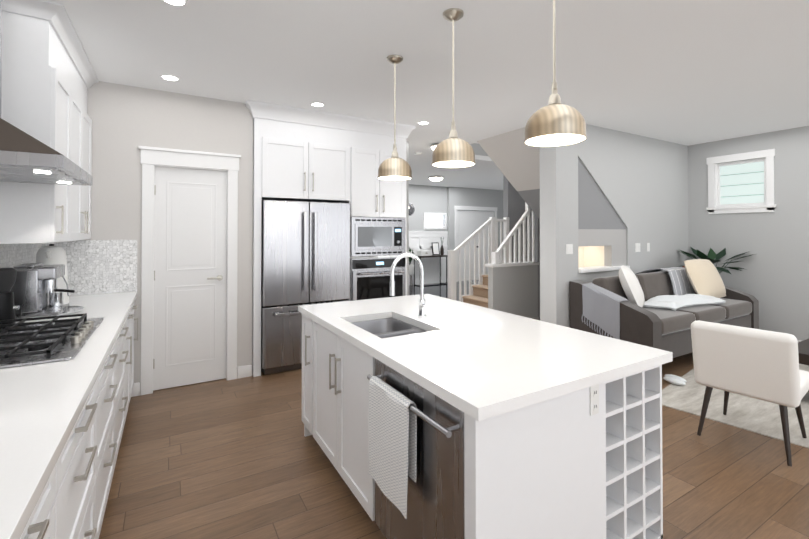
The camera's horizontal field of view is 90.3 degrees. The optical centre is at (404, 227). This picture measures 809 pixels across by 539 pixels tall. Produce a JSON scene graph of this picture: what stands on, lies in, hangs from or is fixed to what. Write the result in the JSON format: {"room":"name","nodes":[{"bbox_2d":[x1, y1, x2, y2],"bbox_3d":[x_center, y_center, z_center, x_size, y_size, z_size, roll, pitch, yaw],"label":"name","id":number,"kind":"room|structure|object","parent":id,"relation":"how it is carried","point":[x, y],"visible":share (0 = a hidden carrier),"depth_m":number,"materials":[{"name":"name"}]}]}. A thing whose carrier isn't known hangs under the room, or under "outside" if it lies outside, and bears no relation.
{"room":"kitchen","nodes":[
{"label":"kitchen","id":0,"kind":"room"},
{"bbox_2d":[73,81,252,394],"bbox_3d":[-2.301,0.119,3.675,1.720,2.740,0.100,0,-1,-30],"label":"wall","id":1,"kind":"structure","parent":0,"point":[127,120],"depth_m":3.62,"materials":[{"name":"paint"}]},
{"bbox_2d":[131,382,139,396],"bbox_3d":[-2.677,1.429,3.374,0.770,0.115,0.014,0,-1,-30],"label":"baseboard","id":2,"kind":"structure","parent":1,"relation":"attached to","point":[136,387],"depth_m":3.55,"materials":[{"name":"white wood"}]},
{"bbox_2d":[138,146,240,394],"bbox_3d":[-2.018,0.386,3.817,0.851,2.210,0.136,0,-1,-30],"label":"door frame","id":3,"kind":"structure","parent":1,"relation":"attached to","point":[152,158],"depth_m":3.70,"materials":[{"name":"white wood"}]},
{"bbox_2d":[153,167,226,390],"bbox_3d":[-2.016,0.464,3.808,0.614,2.037,0.096,0,-1,-30],"label":"pantry door","id":4,"kind":"structure","parent":1,"relation":"in","point":[190,256],"depth_m":3.81,"materials":[{"name":"white wood"}]},
{"bbox_2d":[350,257,405,300],"bbox_3d":[-0.402,0.730,4.904,0.709,0.741,0.596,0,-1,-30],"label":"wall oven","id":5,"kind":"object","parent":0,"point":[369,278],"visible":0.58,"depth_m":4.66,"materials":[{"name":"silver metal"}]},
{"bbox_2d":[406,141,408,295],"bbox_3d":[-0.927,0.136,5.235,2.230,2.740,0.100,0,-1,-30],"label":"wall","id":6,"kind":"structure","parent":0,"point":[407,143],"depth_m":5.75,"materials":[{"name":"paint"}]},
{"bbox_2d":[253,117,355,216],"bbox_3d":[-1.205,-0.611,4.606,1.096,0.980,0.712,0,-1,-30],"label":"upper cabinet","id":7,"kind":"object","parent":6,"relation":"attached to","point":[299,162],"depth_m":4.27,"materials":[{"name":"white wood"}]},
{"bbox_2d":[356,131,405,217],"bbox_3d":[-0.495,-0.606,5.023,0.810,0.980,0.712,0,-1,-30],"label":"upper cabinet","id":8,"kind":"object","parent":6,"relation":"attached to","point":[375,197],"depth_m":4.71,"materials":[{"name":"white wood"}]},
{"bbox_2d":[245,100,415,138],"bbox_3d":[-0.896,-1.168,4.758,1.945,0.140,0.774,0,-1,-30],"label":"crown molding","id":9,"kind":"structure","parent":8,"relation":"attached to","point":[263,110],"depth_m":4.37,"materials":[{"name":"white wood"}]},
{"bbox_2d":[350,217,405,256],"bbox_3d":[-0.390,0.109,4.889,0.709,0.450,0.445,0,-1,-30],"label":"microwave","id":10,"kind":"object","parent":8,"relation":"in","point":[375,236],"visible":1,"depth_m":4.70,"materials":[{"name":"silver metal"}]},
{"bbox_2d":[46,0,808,189],"bbox_3d":[2.042,-1.275,5.161,10.700,0.080,13.000,0,-1,-30],"label":"ceiling","id":11,"kind":"structure","parent":0,"point":[688,72],"depth_m":3.03,"materials":[{"name":"paint"}]},
{"bbox_2d":[160,74,179,80],"bbox_3d":[-1.961,-1.251,3.367,0.148,0.006,0.148,0,-1,-30],"label":"recessed light","id":12,"kind":"object","parent":11,"relation":"in","point":[167,77],"visible":1,"depth_m":3.36,"materials":[{"name":"white"}]},
{"bbox_2d":[161,0,187,6],"bbox_3d":[-1.279,-1.263,2.225,0.148,0.006,0.148,0,-1,-30],"label":"recessed light","id":13,"kind":"object","parent":11,"relation":"in","point":[180,3],"visible":1,"depth_m":2.26,"materials":[{"name":"white"}]},
{"bbox_2d":[310,102,324,106],"bbox_3d":[-0.879,-1.243,4.072,0.148,0.006,0.148,0,-1,-30],"label":"recessed light","id":14,"kind":"object","parent":11,"relation":"in","point":[317,104],"visible":1,"depth_m":4.07,"materials":[{"name":"white"}]},
{"bbox_2d":[378,55,411,180],"bbox_3d":[-0.071,-0.810,2.987,0.256,0.894,0.256,0,-1,-30],"label":"pendant light","id":15,"kind":"object","parent":11,"relation":"hanging from","point":[394,167],"visible":1,"depth_m":2.94,"materials":[{"name":"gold metal"}]},
{"bbox_2d":[409,203,414,215],"bbox_3d":[0.066,-0.723,9.213,0.340,0.935,0.323,0,-1,-30],"label":"pendant light","id":16,"kind":"object","parent":11,"relation":"hanging from","point":[411,209],"visible":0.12,"depth_m":9.10,"materials":[{"name":"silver metal"}]},
{"bbox_2d":[417,121,428,124],"bbox_3d":[0.222,-1.236,4.764,0.148,0.006,0.148,0,-1,-30],"label":"recessed light","id":17,"kind":"object","parent":11,"relation":"in","point":[423,122],"visible":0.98,"depth_m":4.74,"materials":[{"name":"white"}]},
{"bbox_2d":[430,143,438,149],"bbox_3d":[0.561,-1.171,5.983,0.370,0.109,0.370,0,-1,-30],"label":"dome light","id":18,"kind":"object","parent":11,"relation":"attached to","point":[433,146],"visible":0.15,"depth_m":5.89,"materials":[{"name":"white"}]},
{"bbox_2d":[428,176,443,180],"bbox_3d":[0.739,-1.134,9.415,0.370,0.109,0.370,0,-1,-30],"label":"dome light","id":19,"kind":"object","parent":11,"relation":"attached to","point":[435,178],"visible":1,"depth_m":9.30,"materials":[{"name":"white"}]},
{"bbox_2d":[432,8,474,167],"bbox_3d":[0.288,-0.817,2.375,0.256,0.894,0.256,0,-1,-30],"label":"pendant light","id":20,"kind":"object","parent":11,"relation":"hanging from","point":[453,150],"visible":1,"depth_m":2.32,"materials":[{"name":"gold metal"}]},
{"bbox_2d":[524,0,586,146],"bbox_3d":[0.653,-0.823,1.754,0.256,0.894,0.256,0,-1,-30],"label":"pendant light","id":21,"kind":"object","parent":11,"relation":"hanging from","point":[554,122],"visible":1,"depth_m":1.69,"materials":[{"name":"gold metal"}]},
{"bbox_2d":[409,280,478,300],"bbox_3d":[1.180,1.586,9.958,7.300,0.060,3.800,0,-1,-30],"label":"floor","id":22,"kind":"structure","parent":0,"point":[439,290],"depth_m":10.10,"materials":[{"name":"wood"}]},
{"bbox_2d":[409,249,413,281],"bbox_3d":[0.125,1.060,10.634,0.370,1.008,0.382,0,-1,-30],"label":"plant","id":23,"kind":"object","parent":22,"relation":"on","point":[411,269],"visible":0.6,"depth_m":10.56,"materials":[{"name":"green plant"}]},
{"bbox_2d":[414,255,446,285],"bbox_3d":[0.711,1.167,10.998,0.900,0.800,0.340,0,-1,-30],"label":"console table","id":24,"kind":"object","parent":22,"relation":"on","point":[440,256],"visible":0.77,"depth_m":10.98,"materials":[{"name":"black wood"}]},
{"bbox_2d":[417,250,431,255],"bbox_3d":[0.539,0.698,10.912,0.360,0.133,0.213,0,-1,-30],"label":"box","id":25,"kind":"object","parent":24,"relation":"on","point":[425,253],"visible":0.98,"depth_m":10.83,"materials":[{"name":"white plastic"}]},
{"bbox_2d":[432,242,439,254],"bbox_3d":[0.865,0.592,11.176,0.230,0.347,0.077,0,-1,-30],"label":"framed picture","id":26,"kind":"object","parent":24,"relation":"on","point":[435,248],"visible":1,"depth_m":11.16,"materials":[{"name":"black metal"}]},
{"bbox_2d":[440,237,443,254],"bbox_3d":[1.044,0.518,11.189,0.110,0.499,0.110,0,-1,-30],"label":"vase","id":27,"kind":"object","parent":24,"relation":"on","point":[441,250],"visible":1,"depth_m":11.16,"materials":[{"name":"brown wood"}]},
{"bbox_2d":[99,352,808,538],"bbox_3d":[1.753,1.510,2.758,7.800,0.060,9.200,0,-1,-30],"label":"floor","id":28,"kind":"structure","parent":0,"point":[241,458],"depth_m":2.40,"materials":[{"name":"brown wood"}]},
{"bbox_2d":[20,448,63,538],"bbox_3d":[-1.022,1.017,0.610,0.628,0.880,0.695,0,-1,-30],"label":"base cabinet","id":29,"kind":"object","parent":28,"relation":"on","point":[46,521],"depth_m":1.02,"materials":[{"name":"white wood"}]},
{"bbox_2d":[64,374,99,538],"bbox_3d":[-1.373,1.024,1.207,0.628,0.880,0.690,0,-1,-30],"label":"base cabinet","id":30,"kind":"object","parent":28,"relation":"on","point":[72,501],"depth_m":1.43,"materials":[{"name":"white wood"}]},
{"bbox_2d":[100,332,119,530],"bbox_3d":[-1.723,1.030,1.804,0.628,0.880,0.695,0,-1,-30],"label":"base cabinet","id":31,"kind":"object","parent":28,"relation":"on","point":[110,372],"depth_m":2.04,"materials":[{"name":"white wood"}]},
{"bbox_2d":[116,316,127,460],"bbox_3d":[-2.079,1.036,2.409,0.628,0.880,0.709,0,-1,-30],"label":"base cabinet","id":32,"kind":"object","parent":28,"relation":"on","point":[124,330],"depth_m":2.71,"materials":[{"name":"white wood"}]},
{"bbox_2d":[128,308,131,406],"bbox_3d":[-2.350,1.041,2.871,0.628,0.880,0.479,0,-1,-30],"label":"base cabinet","id":33,"kind":"object","parent":28,"relation":"on","point":[130,313],"depth_m":3.13,"materials":[{"name":"white wood"}]},
{"bbox_2d":[132,303,135,389],"bbox_3d":[-2.534,1.045,3.185,0.628,0.880,0.485,0,-1,-30],"label":"base cabinet","id":34,"kind":"object","parent":28,"relation":"on","point":[133,306],"depth_m":3.49,"materials":[{"name":"white wood"}]},
{"bbox_2d":[0,292,136,538],"bbox_3d":[-1.388,0.563,1.258,0.648,0.039,4.976,0,-1,-30],"label":"countertop","id":35,"kind":"structure","parent":34,"relation":"on","point":[42,406],"depth_m":1.22,"materials":[{"name":"white stone"}]},
{"bbox_2d":[0,268,19,324],"bbox_3d":[-2.253,0.390,2.256,0.137,0.327,0.124,0,-1,-30],"label":"coffee grinder","id":36,"kind":"object","parent":35,"relation":"on","point":[8,307],"visible":0.83,"depth_m":2.24,"materials":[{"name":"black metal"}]},
{"bbox_2d":[10,263,83,318],"bbox_3d":[-2.315,0.396,2.609,0.376,0.324,0.376,0,-1,-30],"label":"espresso machine","id":37,"kind":"object","parent":35,"relation":"on","point":[37,291],"visible":0.83,"depth_m":2.48,"materials":[{"name":"silver metal"}]},
{"bbox_2d":[0,313,103,368],"bbox_3d":[-1.803,0.527,1.933,0.480,0.046,0.900,0,-1,-30],"label":"gas cooktop","id":38,"kind":"object","parent":35,"relation":"in","point":[22,343],"visible":1,"depth_m":1.88,"materials":[{"name":"silver metal"}]},
{"bbox_2d":[35,244,68,303],"bbox_3d":[-2.582,0.341,2.947,0.208,0.440,0.288,0,-1,-30],"label":"stand mixer","id":39,"kind":"object","parent":35,"relation":"on","point":[51,254],"visible":0.5,"depth_m":2.90,"materials":[{"name":"white plastic"}]},
{"bbox_2d":[261,200,349,374],"bbox_3d":[-1.174,0.606,4.540,0.933,1.765,0.776,0,-1,-30],"label":"refrigerator","id":40,"kind":"object","parent":28,"relation":"on","point":[305,252],"visible":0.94,"depth_m":4.18,"materials":[{"name":"silver metal"}]},
{"bbox_2d":[447,217,508,307],"bbox_3d":[2.114,0.665,7.062,2.620,1.720,1.037,0,-1,-30],"label":"stair railing","id":41,"kind":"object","parent":28,"relation":"on","point":[479,297],"depth_m":7.02,"materials":[{"name":"wood"}]},
{"bbox_2d":[298,310,667,538],"bbox_3d":[0.192,1.035,2.307,1.099,0.880,1.886,0,-1,-30],"label":"kitchen island","id":42,"kind":"object","parent":28,"relation":"on","point":[547,455],"depth_m":1.57,"materials":[{"name":"white wood"}]},
{"bbox_2d":[367,358,464,538],"bbox_3d":[0.260,1.025,1.700,0.643,0.857,0.646,0,-1,-30],"label":"dishwasher","id":43,"kind":"object","parent":42,"relation":"in","point":[435,500],"visible":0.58,"depth_m":1.45,"materials":[{"name":"dark wood"},{"name":"stainless steel"},{"name":"black metal"}]},
{"bbox_2d":[369,376,416,518],"bbox_3d":[-0.058,0.858,1.621,0.052,0.419,0.320,0,-1,-30],"label":"tea towel","id":44,"kind":"object","parent":43,"relation":"hanging from","point":[392,442],"visible":1,"depth_m":1.57,"materials":[{"name":"white fabric"}]},
{"bbox_2d":[298,294,672,421],"bbox_3d":[0.210,0.575,2.326,1.110,0.039,1.940,0,-1,-30],"label":"island countertop","id":45,"kind":"structure","parent":42,"relation":"on","point":[492,363],"depth_m":1.77,"materials":[{"name":"white stone"}]},
{"bbox_2d":[350,317,428,337],"bbox_3d":[-0.098,0.696,2.336,0.394,0.200,0.594,0,-1,-30],"label":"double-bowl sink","id":46,"kind":"object","parent":45,"relation":"in","point":[387,327],"visible":0.08,"depth_m":2.58,"materials":[{"name":"silver metal"}]},
{"bbox_2d":[390,253,427,317],"bbox_3d":[0.043,0.354,2.418,0.254,0.402,0.133,0,-1,-30],"label":"faucet","id":47,"kind":"object","parent":45,"relation":"on","point":[422,307],"visible":1,"depth_m":2.47,"materials":[{"name":"silver metal"}]},
{"bbox_2d":[590,384,598,415],"bbox_3d":[0.724,0.655,1.532,0.050,0.113,0.008,0,-1,-30],"label":"outlet","id":48,"kind":"object","parent":42,"relation":"attached to","point":[594,399],"visible":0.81,"depth_m":1.53,"materials":[{"name":"white plastic"}]},
{"bbox_2d":[677,247,753,273],"bbox_3d":[4.196,0.894,5.489,0.605,1.230,0.828,0,-1,-30],"label":"potted plant","id":49,"kind":"object","parent":28,"relation":"on","point":[712,255],"visible":0.29,"depth_m":5.55,"materials":[{"name":"green plant"}]},
{"bbox_2d":[662,364,808,448],"bbox_3d":[4.170,1.478,3.031,2.700,0.008,3.300,1,-1,-39],"label":"living room rug","id":50,"kind":"object","parent":28,"relation":"on","point":[758,416],"depth_m":3.26,"materials":[{"name":"beige carpet"}]},
{"bbox_2d":[569,259,758,357],"bbox_3d":[3.141,0.948,4.820,2.425,1.088,0.940,0,-1,-30],"label":"sofa","id":51,"kind":"object","parent":50,"relation":"on","point":[654,308],"visible":0.88,"depth_m":4.44,"materials":[{"name":"grey fabric"}]},
{"bbox_2d":[619,265,644,306],"bbox_3d":[2.542,0.663,4.506,0.496,0.464,0.375,0,-1,-30],"label":"pillow","id":52,"kind":"object","parent":51,"relation":"on","point":[630,288],"depth_m":4.34,"materials":[{"name":"fabric"}]},
{"bbox_2d":[684,259,725,297],"bbox_3d":[3.788,0.644,5.069,0.600,0.475,0.283,0,-1,-30],"label":"pillow","id":53,"kind":"object","parent":51,"relation":"on","point":[702,278],"depth_m":4.98,"materials":[{"name":"fabric"}]},
{"bbox_2d":[663,374,686,384],"bbox_3d":[2.579,1.452,3.841,0.160,0.055,0.230,0,-1,-30],"label":"slippers","id":54,"kind":"object","parent":50,"relation":"on","point":[674,379],"visible":1,"depth_m":3.80,"materials":[{"name":"white fabric"}]},
{"bbox_2d":[691,320,808,466],"bbox_3d":[2.436,1.065,2.824,0.641,0.811,0.550,0,-1,-37],"label":"chair","id":55,"kind":"object","parent":50,"relation":"on","point":[760,364],"visible":0.98,"depth_m":2.62,"materials":[{"name":"white fabric"}]},
{"bbox_2d":[798,339,808,391],"bbox_3d":[3.933,1.269,3.513,1.180,0.420,0.650,0,-1,-30],"label":"coffee table","id":56,"kind":"object","parent":50,"relation":"on","point":[803,350],"visible":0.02,"depth_m":3.40,"materials":[{"name":"brown wood"}]},
{"bbox_2d":[409,184,502,277],"bbox_3d":[0.728,0.200,11.285,6.750,2.740,0.220,0,-1,-30],"label":"wall","id":57,"kind":"structure","parent":0,"point":[430,199],"depth_m":11.53,"materials":[{"name":"paint"}]},
{"bbox_2d":[409,231,447,284],"bbox_3d":[-0.463,0.833,10.548,3.935,1.460,0.032,0,-1,-30],"label":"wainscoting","id":58,"kind":"structure","parent":57,"relation":"attached to","point":[421,240],"depth_m":11.22,"materials":[{"name":"white wood"}]},
{"bbox_2d":[424,212,446,228],"bbox_3d":[0.853,-0.179,11.374,0.780,0.470,0.100,0,-1,-30],"label":"window","id":59,"kind":"structure","parent":57,"relation":"in","point":[444,220],"depth_m":11.41,"materials":[{"name":"white wood"}]},
{"bbox_2d":[457,210,493,280],"bbox_3d":[2.128,0.535,12.008,1.432,2.065,0.075,0,-1,-30],"label":"closet doors","id":60,"kind":"structure","parent":57,"relation":"in","point":[470,223],"depth_m":11.92,"materials":[{"name":"white wood"}]},
{"bbox_2d":[454,206,496,281],"bbox_3d":[2.148,0.478,11.975,1.650,2.200,0.021,0,-1,-30],"label":"trim","id":61,"kind":"structure","parent":57,"relation":"attached to","point":[456,208],"depth_m":11.61,"materials":[{"name":"white wood"}]},
{"bbox_2d":[470,143,487,155],"bbox_3d":[1.998,-2.560,7.027,2.960,2.530,1.100,0,-1,-30],"label":"ceiling","id":62,"kind":"structure","parent":0,"point":[478,149],"depth_m":7.20,"materials":[{"name":"paint"}]},
{"bbox_2d":[477,127,539,219],"bbox_3d":[2.608,-0.406,5.924,2.938,1.638,1.236,0,-1,-30],"label":"ceiling soffit","id":63,"kind":"structure","parent":0,"point":[515,159],"depth_m":5.62,"materials":[{"name":"paint"}]},
{"bbox_2d":[488,215,539,319],"bbox_3d":[2.399,0.150,6.572,2.640,2.740,0.100,0,-1,-30],"label":"wall","id":64,"kind":"structure","parent":0,"point":[515,290],"depth_m":6.11,"materials":[{"name":"paint"}]},
{"bbox_2d":[485,261,538,267],"bbox_3d":[1.653,0.562,6.130,0.970,0.043,0.160,0,-1,-30],"label":"trim","id":65,"kind":"structure","parent":64,"relation":"on","point":[512,264],"depth_m":6.02,"materials":[{"name":"white wood"}]},
{"bbox_2d":[492,202,534,263],"bbox_3d":[1.691,0.035,6.158,0.878,1.009,0.080,0,-1,-30],"label":"stair railing","id":66,"kind":"object","parent":65,"relation":"on","point":[497,257],"visible":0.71,"depth_m":6.19,"materials":[{"name":"white wood"}]},
{"bbox_2d":[503,175,531,261],"bbox_3d":[2.440,0.164,7.885,1.240,2.740,0.118,0,-1,-30],"label":"wall","id":67,"kind":"structure","parent":0,"point":[513,206],"depth_m":7.62,"materials":[{"name":"paint"}]},
{"bbox_2d":[461,274,487,301],"bbox_3d":[1.780,1.097,7.399,2.360,0.865,0.030,0,-1,-30],"label":"trim","id":68,"kind":"structure","parent":67,"relation":"attached to","point":[472,287],"depth_m":7.04,"materials":[{"name":"white wood"}]},
{"bbox_2d":[540,124,688,327],"bbox_3d":[2.865,0.139,5.472,2.950,2.740,0.450,0,-1,-30],"label":"wall","id":69,"kind":"structure","parent":0,"point":[610,197],"depth_m":5.08,"materials":[{"name":"paint"}]},
{"bbox_2d":[566,244,572,253],"bbox_3d":[1.903,0.250,4.640,0.115,0.116,0.008,0,-1,-30],"label":"light switch","id":70,"kind":"object","parent":69,"relation":"attached to","point":[569,248],"visible":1,"depth_m":4.64,"materials":[{"name":"white plastic"}]},
{"bbox_2d":[579,266,629,272],"bbox_3d":[2.444,0.515,5.030,0.990,0.043,0.180,0,-1,-30],"label":"trim","id":71,"kind":"structure","parent":69,"relation":"on","point":[594,269],"depth_m":4.94,"materials":[{"name":"white wood"}]},
{"bbox_2d":[635,243,639,251],"bbox_3d":[3.098,0.267,5.341,0.115,0.116,0.008,0,-1,-30],"label":"light switch","id":72,"kind":"object","parent":69,"relation":"attached to","point":[637,247],"visible":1,"depth_m":5.33,"materials":[{"name":"white plastic"}]},
{"bbox_2d":[688,126,808,340],"bbox_3d":[5.196,0.129,4.533,0.120,2.740,8.750,0,-1,-30],"label":"wall","id":73,"kind":"structure","parent":0,"point":[772,276],"depth_m":5.21,"materials":[{"name":"paint"}]},
{"bbox_2d":[706,149,775,213],"bbox_3d":[4.591,-0.601,5.502,0.110,0.810,0.770,0,-1,-30],"label":"living room window","id":74,"kind":"structure","parent":73,"relation":"in","point":[715,206],"depth_m":5.47,"materials":[{"name":"white wood"}]},
{"bbox_3d":[-1.132,0.081,0.083,0.100,2.740,7.480,0,-1,-30],"label":"wall","id":75,"kind":"structure","parent":0,"visible":0},
{"bbox_2d":[0,11,75,243],"bbox_3d":[-2.266,-0.549,2.440,0.318,1.280,0.483,0,-1,-30],"label":"upper cabinet","id":76,"kind":"object","parent":75,"relation":"attached to","point":[44,95],"depth_m":2.28,"materials":[{"name":"white wood"}]},
{"bbox_2d":[0,0,92,185],"bbox_3d":[-1.849,-0.755,1.909,0.498,1.027,0.760,0,-1,-30],"label":"range hood","id":77,"kind":"object","parent":75,"relation":"attached to","point":[25,157],"visible":1,"depth_m":1.69,"materials":[{"name":"silver metal"}]},
{"bbox_2d":[0,240,136,295],"bbox_3d":[-1.391,0.313,1.261,0.648,0.459,4.980,0,-1,-30],"label":"backsplash","id":78,"kind":"structure","parent":75,"relation":"attached to","point":[100,266],"depth_m":3.41,"materials":[{"name":"tile"}]},
{"bbox_2d":[76,69,91,240],"bbox_3d":[-2.560,-0.543,2.940,0.318,1.280,0.909,0,-1,-30],"label":"upper cabinet","id":79,"kind":"object","parent":75,"relation":"attached to","point":[83,121],"depth_m":3.10,"materials":[{"name":"white wood"}]},
{"bbox_2d":[2,0,98,88],"bbox_3d":[-2.431,-1.220,2.769,0.361,0.078,1.347,0,-1,-30],"label":"crown molding","id":80,"kind":"structure","parent":79,"relation":"attached to","point":[56,15],"depth_m":2.41,"materials":[{"name":"white wood"}]},
{"label":"outside","id":81,"kind":"structure","parent":0,"visible":0},
{"bbox_2d":[426,215,441,226],"bbox_3d":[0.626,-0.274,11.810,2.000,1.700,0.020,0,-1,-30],"label":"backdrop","id":82,"kind":"structure","parent":81,"point":[433,220],"depth_m":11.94,"materials":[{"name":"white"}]},
{"bbox_2d":[720,162,763,203],"bbox_3d":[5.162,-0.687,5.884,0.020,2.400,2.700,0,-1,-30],"label":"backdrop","id":83,"kind":"structure","parent":81,"point":[742,183],"depth_m":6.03,"materials":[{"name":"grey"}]}
]}

